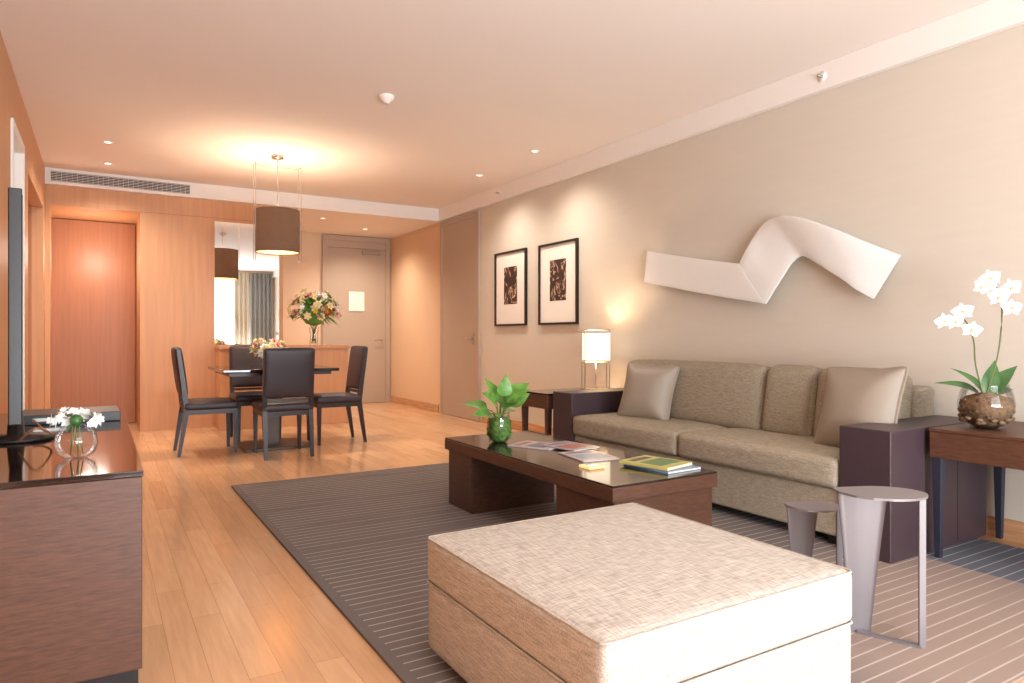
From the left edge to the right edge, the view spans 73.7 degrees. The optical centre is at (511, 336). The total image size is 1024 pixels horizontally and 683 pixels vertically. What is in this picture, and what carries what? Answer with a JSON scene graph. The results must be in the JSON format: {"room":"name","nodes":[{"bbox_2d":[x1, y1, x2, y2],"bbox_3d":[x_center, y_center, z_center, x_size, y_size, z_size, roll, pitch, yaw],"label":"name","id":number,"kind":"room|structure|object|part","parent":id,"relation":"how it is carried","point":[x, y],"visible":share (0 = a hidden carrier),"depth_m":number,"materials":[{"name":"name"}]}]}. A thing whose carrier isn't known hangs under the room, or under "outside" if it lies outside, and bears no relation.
{"room":"hotel room","nodes":[
{"label":"hotel room","id":0,"kind":"room"},
{"bbox_2d":[0,31,44,413],"bbox_3d":[-2.188,-0.360,2.563,0.100,2.860,10.850,0,0,-31],"label":"wall","id":1,"kind":"structure","parent":0,"point":[12,105],"depth_m":5.41,"materials":[{"name":"brown wood"}]},
{"bbox_2d":[11,118,24,409],"bbox_3d":[-3.512,-0.180,4.772,0.115,2.500,0.800,0,0,-31],"label":"frame","id":2,"kind":"object","parent":1,"relation":"attached to","point":[17,145],"visible":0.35,"depth_m":5.10,"materials":[{"name":"white paint"}]},
{"bbox_2d":[28,201,31,409],"bbox_3d":[-4.709,-0.180,6.064,0.600,2.500,1.850,0,0,-31],"label":"wall","id":3,"kind":"structure","parent":0,"point":[29,205],"depth_m":6.96,"materials":[{"name":"brown wood"}]},
{"bbox_2d":[17,419,52,443],"bbox_3d":[-1.858,0.360,2.673,0.108,0.066,0.505,0,0,-31],"label":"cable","id":4,"kind":"object","parent":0,"point":[40,427],"depth_m":2.50,"materials":[{"name":"brown"}]},
{"bbox_2d":[45,184,282,431],"bbox_3d":[-3.950,-0.275,7.952,2.450,2.690,0.200,0,0,-31],"label":"wall","id":5,"kind":"structure","parent":0,"point":[176,252],"depth_m":7.84,"materials":[{"name":"brown wood"}]},
{"bbox_2d":[51,207,138,427],"bbox_3d":[-4.885,-0.230,8.002,1.100,2.600,0.850,0,0,-31],"label":"door frame","id":6,"kind":"structure","parent":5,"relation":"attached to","point":[56,213],"depth_m":8.12,"materials":[{"name":"brown wood"}]},
{"bbox_2d":[51,218,134,421],"bbox_3d":[-5.073,-0.170,8.294,0.870,2.460,0.045,0,0,-31],"label":"door","id":7,"kind":"structure","parent":6,"relation":"attached to","point":[93,263],"depth_m":8.26,"materials":[{"name":"brown wood"}]},
{"bbox_2d":[140,211,254,221],"bbox_3d":[-3.522,-1.411,8.099,1.565,0.006,0.012,0,0,-31],"label":"trim","id":8,"kind":"structure","parent":5,"relation":"attached to","point":[140,211],"depth_m":7.98,"materials":[{"name":"brown wood"}]},
{"bbox_2d":[214,221,278,344],"bbox_3d":[-3.206,-0.640,8.277,0.740,1.460,0.011,0,0,-31],"label":"wall mirror","id":9,"kind":"object","parent":5,"relation":"attached to","point":[246,290],"visible":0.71,"depth_m":8.24,"materials":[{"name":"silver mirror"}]},
{"bbox_2d":[283,232,383,402],"bbox_3d":[-2.962,-0.275,10.767,2.350,2.690,0.100,0,0,-31],"label":"wall","id":10,"kind":"structure","parent":0,"point":[307,273],"depth_m":10.54,"materials":[{"name":"beige wood"}]},
{"bbox_2d":[322,234,389,402],"bbox_3d":[-2.478,-0.270,10.942,1.120,2.680,0.101,0,0,-31],"label":"entrance door","id":11,"kind":"structure","parent":10,"relation":"in","point":[356,278],"depth_m":11.00,"materials":[{"name":"beige paint"}]},
{"bbox_3d":[-2.495,-1.475,10.970,0.960,0.110,0.035,0,0,-31],"label":"transom panel","id":12,"kind":"part","parent":11,"relation":"part of","materials":[{"name":"beige paint"}]},
{"bbox_3d":[-2.491,-0.570,10.943,0.250,0.310,0.014,0,0,-31],"label":"notice frame","id":13,"kind":"part","parent":11,"relation":"part of","materials":[{"name":"white paper"}]},
{"bbox_2d":[287,207,438,238],"bbox_3d":[-2.419,-1.670,9.963,2.250,0.100,2.040,0,0,-31],"label":"ceiling","id":14,"kind":"structure","parent":0,"point":[335,223],"depth_m":9.83,"materials":[{"name":"white paint"}]},
{"bbox_2d":[0,0,989,208],"bbox_3d":[-0.171,-1.840,3.768,4.800,0.100,10.830,0,0,-31],"label":"ceiling","id":15,"kind":"structure","parent":0,"point":[192,91],"depth_m":4.62,"materials":[{"name":"white paint"}]},
{"bbox_2d":[45,167,441,221],"bbox_3d":[-2.968,-1.705,8.405,4.600,0.170,0.060,0,0,-31],"label":"ceiling beam","id":16,"kind":"structure","parent":15,"relation":"attached to","point":[198,191],"depth_m":8.48,"materials":[{"name":"white paint"}]},
{"bbox_2d":[49,169,190,194],"bbox_3d":[-4.302,-1.705,7.558,1.360,0.128,0.012,0,0,-31],"label":"air vent","id":17,"kind":"object","parent":16,"relation":"attached to","point":[59,176],"visible":1,"depth_m":7.53,"materials":[{"name":"grey metal"}]},
{"bbox_2d":[253,154,300,262],"bbox_3d":[-2.316,-1.268,6.743,0.439,1.042,0.420,0,0,-31],"label":"pendant lamp","id":18,"kind":"object","parent":15,"relation":"hanging from","point":[277,229],"visible":1,"depth_m":6.59,"materials":[{"name":"brown fabric"}]},
{"bbox_3d":[-2.316,-1.040,6.743,0.420,0.420,0.420,0,0,-31],"label":"lamp shade","id":19,"kind":"part","parent":18,"relation":"part of","materials":[{"name":"brown fabric"}]},
{"bbox_2d":[379,93,393,103],"bbox_3d":[-0.931,-1.762,5.067,0.110,0.056,0.110,0,0,-31],"label":"smoke detector","id":20,"kind":"object","parent":15,"relation":"attached to","point":[386,98],"visible":1,"depth_m":5.04,"materials":[{"name":"white paint"}]},
{"bbox_2d":[128,402,1023,682],"bbox_3d":[-1.091,1.120,4.422,5.700,0.100,12.900,0,0,-31],"label":"floor","id":21,"kind":"structure","parent":0,"point":[224,601],"depth_m":3.24,"materials":[{"name":"brown wood"}]},
{"bbox_2d":[0,408,143,682],"bbox_3d":[-1.938,0.738,2.838,0.612,0.664,2.144,0,0,-31],"label":"sideboard","id":22,"kind":"object","parent":21,"relation":"on","point":[71,527],"visible":0.92,"depth_m":2.00,"materials":[{"name":"brown wood"}]},
{"bbox_2d":[0,187,54,444],"bbox_3d":[-1.959,-0.055,2.696,0.260,0.920,0.840,0,0,-36],"label":"television","id":23,"kind":"object","parent":22,"relation":"on","point":[15,427],"visible":0.98,"depth_m":2.36,"materials":[{"name":"black paint"}]},
{"bbox_2d":[23,406,119,425],"bbox_3d":[-2.158,0.383,3.345,0.400,0.045,0.322,0,0,-33],"label":"box","id":24,"kind":"object","parent":22,"relation":"on","point":[110,413],"visible":0.61,"depth_m":3.29,"materials":[{"name":"black paint"}]},
{"bbox_2d":[46,406,103,458],"bbox_3d":[-1.464,0.317,2.292,0.166,0.176,0.139,0,0,-31],"label":"flower bowl","id":25,"kind":"object","parent":22,"relation":"on","point":[78,417],"visible":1,"depth_m":2.29,"materials":[{"name":"clear glass"}]},
{"bbox_3d":[-1.462,0.352,2.290,0.128,0.105,0.128,0,0,-31],"label":"glass","id":26,"kind":"part","parent":25,"relation":"part of","materials":[{"name":"clear glass"}]},
{"bbox_2d":[171,347,238,456],"bbox_3d":[-2.870,0.581,6.373,0.538,0.979,0.466,0,0,-31],"label":"dining chair","id":27,"kind":"object","parent":21,"relation":"on","point":[214,405],"visible":1,"depth_m":6.20,"materials":[{"name":"grey leather"}]},
{"bbox_3d":[-2.840,0.679,6.392,0.430,0.042,0.430,0,0,-31],"label":"seat rail","id":28,"kind":"part","parent":27,"relation":"part of","materials":[{"name":"black wood"}]},
{"bbox_3d":[-2.840,0.625,6.392,0.466,0.094,0.466,0,0,-31],"label":"seat","id":29,"kind":"part","parent":27,"relation":"part of","materials":[{"name":"grey leather"}]},
{"bbox_2d":[229,345,281,441],"bbox_3d":[-2.714,0.581,7.210,0.466,0.979,0.538,0,0,-31],"label":"dining chair","id":30,"kind":"object","parent":21,"relation":"on","point":[238,355],"visible":0.55,"depth_m":7.28,"materials":[{"name":"grey leather"}]},
{"bbox_3d":[-2.696,0.679,7.179,0.430,0.042,0.430,0,0,-31],"label":"seat rail","id":31,"kind":"part","parent":30,"relation":"part of","materials":[{"name":"black wood"}]},
{"bbox_3d":[-2.807,0.557,7.364,0.380,0.025,0.020,0,0,-31],"label":"rail","id":32,"kind":"part","parent":30,"relation":"part of","materials":[{"name":"black wood"}]},
{"bbox_3d":[-2.696,0.625,7.179,0.466,0.094,0.466,0,0,-31],"label":"seat","id":33,"kind":"part","parent":30,"relation":"part of","materials":[{"name":"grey leather"}]},
{"bbox_2d":[208,365,338,452],"bbox_3d":[-2.364,0.682,6.726,1.040,0.775,1.000,0,0,-31],"label":"dining table","id":34,"kind":"object","parent":21,"relation":"on","point":[275,442],"visible":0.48,"depth_m":6.60,"materials":[{"name":"black wood"}]},
{"bbox_2d":[248,337,286,365],"bbox_3d":[-2.365,0.148,6.629,0.410,0.291,0.415,0,0,-31],"label":"flower centerpiece","id":35,"kind":"object","parent":34,"relation":"on","point":[262,343],"visible":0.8,"depth_m":6.54,"materials":[{"name":"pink plant"}]},
{"bbox_2d":[214,345,349,430],"bbox_3d":[-2.772,0.585,8.307,1.525,0.970,0.390,0,0,-31],"label":"sideboard","id":36,"kind":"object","parent":21,"relation":"on","point":[325,355],"depth_m":8.36,"materials":[{"name":"brown wood"}]},
{"bbox_2d":[285,288,341,344],"bbox_3d":[-2.449,-0.258,8.469,0.716,0.714,0.712,0,0,-31],"label":"flower bouquet","id":37,"kind":"object","parent":36,"relation":"on","point":[313,312],"visible":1,"depth_m":8.33,"materials":[{"name":"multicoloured plant"}]},
{"bbox_2d":[252,347,314,460],"bbox_3d":[-2.083,0.581,6.222,0.466,0.979,0.538,0,0,-31],"label":"dining chair","id":38,"kind":"object","parent":21,"relation":"on","point":[288,372],"visible":1,"depth_m":6.03,"materials":[{"name":"grey leather"}]},
{"bbox_3d":[-2.102,0.679,6.253,0.430,0.042,0.430,0,0,-31],"label":"seat rail","id":39,"kind":"part","parent":38,"relation":"part of","materials":[{"name":"black wood"}]},
{"bbox_3d":[-2.102,0.625,6.253,0.466,0.094,0.466,0,0,-31],"label":"seat","id":40,"kind":"part","parent":38,"relation":"part of","materials":[{"name":"grey leather"}]},
{"bbox_3d":[-1.991,0.557,6.069,0.380,0.025,0.020,0,0,-31],"label":"rail","id":41,"kind":"part","parent":38,"relation":"part of","materials":[{"name":"black leather"}]},
{"bbox_2d":[306,346,367,445],"bbox_3d":[-1.804,0.581,7.029,0.538,0.979,0.466,0,0,-31],"label":"dining chair","id":42,"kind":"object","parent":21,"relation":"on","point":[358,354],"visible":0.88,"depth_m":6.95,"materials":[{"name":"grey leather"}]},
{"bbox_3d":[-1.835,0.625,7.010,0.466,0.094,0.466,0,0,-31],"label":"seat","id":43,"kind":"part","parent":42,"relation":"part of","materials":[{"name":"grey leather"}]},
{"bbox_3d":[-1.835,0.679,7.010,0.430,0.042,0.430,0,0,-31],"label":"seat rail","id":44,"kind":"part","parent":42,"relation":"part of","materials":[{"name":"black wood"}]},
{"bbox_3d":[-1.651,0.557,7.121,0.020,0.025,0.380,0,0,-31],"label":"rail","id":45,"kind":"part","parent":42,"relation":"part of","materials":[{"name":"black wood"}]},
{"bbox_2d":[231,463,1023,682],"bbox_3d":[0.432,1.063,3.881,3.150,0.011,4.200,0,0,-31],"label":"area rug","id":46,"kind":"object","parent":21,"relation":"on","point":[361,537],"visible":0.44,"depth_m":3.03,"materials":[{"name":"carpet"}]},
{"bbox_2d":[522,387,608,434],"bbox_3d":[0.567,0.763,6.029,0.900,0.590,0.420,0,0,-31],"label":"end table","id":47,"kind":"object","parent":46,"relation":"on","point":[543,398],"visible":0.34,"depth_m":5.76,"materials":[{"name":"brown wood"}]},
{"bbox_2d":[582,330,609,389],"bbox_3d":[0.752,0.200,6.129,0.238,0.534,0.170,0,0,-11],"label":"table lamp","id":48,"kind":"object","parent":47,"relation":"on","point":[595,346],"visible":0.95,"depth_m":6.05,"materials":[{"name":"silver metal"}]},
{"bbox_3d":[0.752,0.087,6.129,0.210,0.240,0.170,0,0,-11],"label":"lamp shade","id":49,"kind":"part","parent":48,"relation":"part of","materials":[{"name":"beige fabric"}]},
{"bbox_2d":[445,430,716,525],"bbox_3d":[0.275,0.849,3.804,0.640,0.418,1.670,0,0,-31],"label":"coffee table","id":50,"kind":"object","parent":46,"relation":"on","point":[484,476],"visible":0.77,"depth_m":3.49,"materials":[{"name":"brown wood"}]},
{"bbox_2d":[463,374,529,442],"bbox_3d":[-0.055,0.432,4.137,0.438,0.413,0.356,0,0,-31],"label":"pothos","id":51,"kind":"object","parent":50,"relation":"on","point":[499,428],"visible":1,"depth_m":4.13,"materials":[{"name":"green plant"}]},
{"bbox_2d":[487,411,511,441],"bbox_3d":[-0.079,0.546,4.157,0.152,0.185,0.152,0,0,-31],"label":"vase","id":52,"kind":"object","parent":50,"relation":"on","point":[499,429],"depth_m":4.11,"materials":[{"name":"green glass"}]},
{"bbox_2d":[507,440,555,449],"bbox_3d":[0.148,0.636,4.013,0.280,0.007,0.210,0,0,33],"label":"magazine","id":53,"kind":"object","parent":50,"relation":"on","point":[524,444],"visible":0.86,"depth_m":3.98,"materials":[{"name":"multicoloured paper"}]},
{"bbox_2d":[526,442,545,447],"bbox_3d":[0.171,0.633,3.998,0.125,0.001,0.170,0,0,33],"label":"picture","id":54,"kind":"object","parent":53,"relation":"on","point":[536,444],"depth_m":3.98,"materials":[{"name":"purple"}]},
{"bbox_2d":[540,441,599,450],"bbox_3d":[0.334,0.628,3.938,0.210,0.007,0.280,0,0,-40],"label":"magazine","id":55,"kind":"object","parent":53,"relation":"on","point":[565,445],"visible":1,"depth_m":3.91,"materials":[{"name":"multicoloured paper"}]},
{"bbox_2d":[557,443,589,448],"bbox_3d":[0.351,0.625,3.917,0.170,0.001,0.125,0,0,-40],"label":"picture","id":56,"kind":"object","parent":55,"relation":"on","point":[570,445],"depth_m":3.89,"materials":[{"name":"red"}]},
{"bbox_3d":[0.275,0.681,3.804,0.640,0.063,1.670,0,0,-31],"label":"frame","id":57,"kind":"part","parent":50,"relation":"part of","materials":[{"name":"brown wood"}]},
{"bbox_3d":[0.275,0.645,3.804,0.636,0.010,1.666,0,0,-31],"label":"glass","id":58,"kind":"part","parent":50,"relation":"part of","materials":[{"name":"black"}]},
{"bbox_2d":[558,450,619,461],"bbox_3d":[0.410,0.636,3.657,0.220,0.007,0.290,0,0,-23],"label":"magazine","id":59,"kind":"object","parent":50,"relation":"on","point":[584,455],"visible":1,"depth_m":3.64,"materials":[{"name":"grey paper"}]},
{"bbox_2d":[571,453,610,458],"bbox_3d":[0.421,0.633,3.630,0.180,0.001,0.131,0,0,-23],"label":"picture","id":60,"kind":"object","parent":59,"relation":"on","point":[584,455],"depth_m":3.61,"materials":[{"name":"grey"}]},
{"bbox_2d":[579,463,604,469],"bbox_3d":[0.390,0.631,3.342,0.090,0.016,0.090,0,0,-31],"label":"coaster","id":61,"kind":"object","parent":50,"relation":"on","point":[590,466],"visible":1,"depth_m":3.32,"materials":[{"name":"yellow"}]},
{"bbox_2d":[624,464,700,473],"bbox_3d":[0.738,0.634,3.365,0.230,0.011,0.300,0,0,-34],"label":"book","id":62,"kind":"object","parent":50,"relation":"on","point":[692,467],"visible":0.45,"depth_m":3.26,"materials":[{"name":"blue paper"}]},
{"bbox_2d":[619,455,692,470],"bbox_3d":[0.711,0.620,3.372,0.220,0.015,0.280,0,0,-44],"label":"book","id":63,"kind":"object","parent":62,"relation":"on","point":[666,464],"depth_m":3.34,"materials":[{"name":"paper"}]},
{"bbox_2d":[427,503,852,682],"bbox_3d":[0.341,0.852,2.092,0.913,0.412,0.943,0,0,-31],"label":"ottoman","id":64,"kind":"object","parent":46,"relation":"on","point":[628,592],"visible":1,"depth_m":1.83,"materials":[{"name":"fabric"}]},
{"bbox_2d":[553,359,985,563],"bbox_3d":[1.423,0.605,4.589,0.922,0.906,2.772,0,0,-31],"label":"sofa","id":65,"kind":"object","parent":46,"relation":"on","point":[774,436],"visible":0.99,"depth_m":3.84,"materials":[{"name":"beige fabric"}]},
{"bbox_3d":[0.784,0.749,5.670,0.900,0.618,0.260,0,0,-31],"label":"arm","id":66,"kind":"part","parent":65,"relation":"part of","materials":[{"name":"brown leather"}]},
{"bbox_2d":[617,362,679,419],"bbox_3d":[1.014,0.418,5.114,0.455,0.455,0.210,3,-16,45],"label":"throw pillow","id":67,"kind":"object","parent":65,"relation":"on","point":[651,391],"depth_m":5.01,"materials":[{"name":"beige fabric"}]},
{"bbox_2d":[573,412,726,455],"bbox_3d":[1.068,0.688,5.025,0.764,0.184,1.131,0,0,-31],"label":"seat cushion","id":68,"kind":"object","parent":65,"relation":"on","point":[642,434],"depth_m":4.78,"materials":[{"name":"beige fabric"}]},
{"bbox_2d":[630,359,771,428],"bbox_3d":[1.337,0.418,5.043,0.270,0.480,1.373,11,-5,-31],"label":"cushion","id":69,"kind":"object","parent":65,"relation":"on","point":[721,395],"depth_m":4.68,"materials":[{"name":"beige fabric"}]},
{"bbox_2d":[678,428,838,487],"bbox_3d":[1.647,0.688,4.066,0.764,0.184,1.116,0,0,-31],"label":"seat cushion","id":70,"kind":"object","parent":65,"relation":"on","point":[795,459],"depth_m":3.85,"materials":[{"name":"beige fabric"}]},
{"bbox_2d":[762,364,822,435],"bbox_3d":[1.785,0.418,4.300,0.270,0.480,0.368,11,-5,-31],"label":"cushion","id":71,"kind":"object","parent":65,"relation":"on","point":[789,392],"depth_m":4.19,"materials":[{"name":"beige fabric"}]},
{"bbox_2d":[813,366,908,446],"bbox_3d":[1.872,0.398,3.692,0.210,0.497,0.497,20,-11,-23],"label":"throw pillow","id":72,"kind":"object","parent":65,"relation":"on","point":[851,396],"depth_m":3.61,"materials":[{"name":"beige fabric"}]},
{"bbox_2d":[813,367,912,436],"bbox_3d":[2.009,0.418,3.930,0.270,0.480,0.503,11,-5,-31],"label":"cushion","id":73,"kind":"object","parent":65,"relation":"on","point":[819,376],"depth_m":4.01,"materials":[{"name":"beige fabric"}]},
{"bbox_3d":[2.080,0.749,3.521,0.900,0.618,0.260,0,0,-31],"label":"arm","id":74,"kind":"part","parent":65,"relation":"part of","materials":[{"name":"brown leather"}]},
{"bbox_3d":[1.732,0.523,4.776,0.200,0.490,2.260,0,0,-31],"label":"frame","id":75,"kind":"part","parent":65,"relation":"part of","materials":[{"name":"beige fabric"}]},
{"bbox_2d":[784,501,842,566],"bbox_3d":[1.163,0.853,2.628,0.206,0.410,0.162,0,0,0],"label":"metal side table","id":76,"kind":"object","parent":46,"relation":"on","point":[801,516],"visible":0.56,"depth_m":2.66,"materials":[{"name":"grey metal"}]},
{"bbox_3d":[1.125,0.857,2.678,0.135,0.402,0.057,0,0,-9],"label":"sheet leg","id":77,"kind":"part","parent":76,"relation":"part of","materials":[{"name":"grey metal"}]},
{"bbox_3d":[1.185,0.857,2.639,0.173,0.402,0.022,0,0,40],"label":"bar leg and foot","id":78,"kind":"part","parent":76,"relation":"part of","materials":[{"name":"grey metal"}]},
{"bbox_2d":[832,486,927,648],"bbox_3d":[1.284,0.798,2.365,0.290,0.520,0.204,0,0,0],"label":"metal side table","id":79,"kind":"object","parent":46,"relation":"on","point":[862,509],"visible":0.95,"depth_m":2.42,"materials":[{"name":"grey metal"}]},
{"bbox_3d":[1.233,0.802,2.430,0.188,0.512,0.057,0,0,-6],"label":"sheet leg","id":80,"kind":"part","parent":79,"relation":"part of","materials":[{"name":"grey metal"}]},
{"bbox_3d":[1.321,0.802,2.382,0.212,0.512,0.022,0,0,38],"label":"bar leg and foot","id":81,"kind":"part","parent":79,"relation":"part of","materials":[{"name":"grey metal"}]},
{"bbox_2d":[929,421,1023,557],"bbox_3d":[2.529,0.748,3.067,0.660,0.620,0.920,0,0,-31],"label":"console table","id":82,"kind":"object","parent":46,"relation":"on","point":[1002,448],"visible":0.87,"depth_m":3.23,"materials":[{"name":"brown wood"}]},
{"bbox_2d":[934,270,1022,428],"bbox_3d":[2.207,0.060,3.278,0.471,0.754,0.234,0,0,2],"label":"potted orchid","id":83,"kind":"object","parent":82,"relation":"on","point":[987,408],"visible":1,"depth_m":3.22,"materials":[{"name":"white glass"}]},
{"bbox_2d":[390,24,1023,521],"bbox_3d":[1.307,-0.360,5.868,0.100,2.860,12.900,0,0,-31],"label":"wall","id":84,"kind":"structure","parent":0,"point":[921,161],"depth_m":4.66,"materials":[{"name":"beige paint"}]},
{"bbox_2d":[390,395,438,412],"bbox_3d":[-1.532,1.015,10.463,0.015,0.110,1.900,0,0,-31],"label":"baseboard","id":85,"kind":"structure","parent":84,"relation":"attached to","point":[394,399],"depth_m":10.33,"materials":[{"name":"brown wood"}]},
{"bbox_2d":[442,216,475,420],"bbox_3d":[-0.702,-0.233,9.083,0.020,2.595,1.000,0,0,-31],"label":"door","id":86,"kind":"structure","parent":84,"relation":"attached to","point":[459,238],"depth_m":9.08,"materials":[{"name":"beige paint"}]},
{"bbox_2d":[440,211,480,421],"bbox_3d":[-0.702,-0.260,9.072,0.030,2.660,1.140,0,0,-31],"label":"frame","id":87,"kind":"object","parent":84,"relation":"attached to","point":[477,214],"visible":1,"depth_m":8.60,"materials":[{"name":"beige paint"}]},
{"bbox_2d":[494,248,526,325],"bbox_3d":[-0.020,-0.565,7.941,0.029,0.870,0.700,0,0,-31],"label":"framed picture","id":88,"kind":"object","parent":84,"relation":"attached to","point":[510,267],"visible":1,"depth_m":7.94,"materials":[{"name":"white paper"}]},
{"bbox_2d":[504,266,516,304],"bbox_3d":[-0.018,-0.600,7.942,0.002,0.435,0.294,0,0,-31],"label":"print","id":89,"kind":"object","parent":88,"relation":"attached to","point":[510,272],"depth_m":7.94},
{"bbox_2d":[538,238,578,324],"bbox_3d":[0.476,-0.560,7.119,0.029,0.860,0.700,0,0,-31],"label":"framed picture","id":90,"kind":"object","parent":84,"relation":"attached to","point":[558,262],"visible":1,"depth_m":7.10,"materials":[{"name":"white paper"}]},
{"bbox_2d":[550,258,565,300],"bbox_3d":[0.478,-0.594,7.120,0.002,0.430,0.294,0,0,-31],"label":"print","id":91,"kind":"object","parent":90,"relation":"attached to","point":[557,265],"depth_m":7.12},
{"bbox_2d":[439,0,1023,220],"bbox_3d":[1.759,-1.705,4.973,0.050,0.170,10.700,0,0,-31],"label":"trim","id":92,"kind":"structure","parent":84,"relation":"attached to","point":[991,17],"depth_m":4.67,"materials":[{"name":"white paint"}]},
{"bbox_3d":[1.759,-1.705,4.973,0.050,0.170,10.700,0,0,-31],"label":"cornice","id":93,"kind":"part","parent":92,"relation":"part of","materials":[{"name":"white paint"}]},
{"bbox_2d":[482,416,1023,543],"bbox_3d":[2.084,1.015,4.469,0.015,0.110,9.500,0,0,-31],"label":"baseboard","id":94,"kind":"structure","parent":84,"relation":"attached to","point":[1013,530],"depth_m":3.64,"materials":[{"name":"brown wood"}]},
{"bbox_2d":[644,216,900,303],"bbox_3d":[1.709,-0.530,4.947,0.163,0.599,2.193,0,0,-31],"label":"wall sculpture","id":95,"kind":"object","parent":84,"relation":"attached to","point":[781,240],"visible":1,"depth_m":4.71,"materials":[{"name":"white"}]},
{"bbox_2d":[817,71,826,81],"bbox_3d":[2.012,-1.705,4.460,0.055,0.070,0.070,0,0,-31],"label":"sprinkler","id":96,"kind":"object","parent":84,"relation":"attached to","point":[822,75],"visible":1,"depth_m":4.46,"materials":[{"name":"white paint"}]},
{"bbox_2d":[957,382,1015,428],"bbox_3d":[2.275,0.330,3.276,0.234,0.215,0.234,0,0,-31],"label":"glass bowl","id":97,"kind":"object","parent":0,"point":[987,408],"depth_m":3.23,"materials":[{"name":"clear glass"}]}
]}

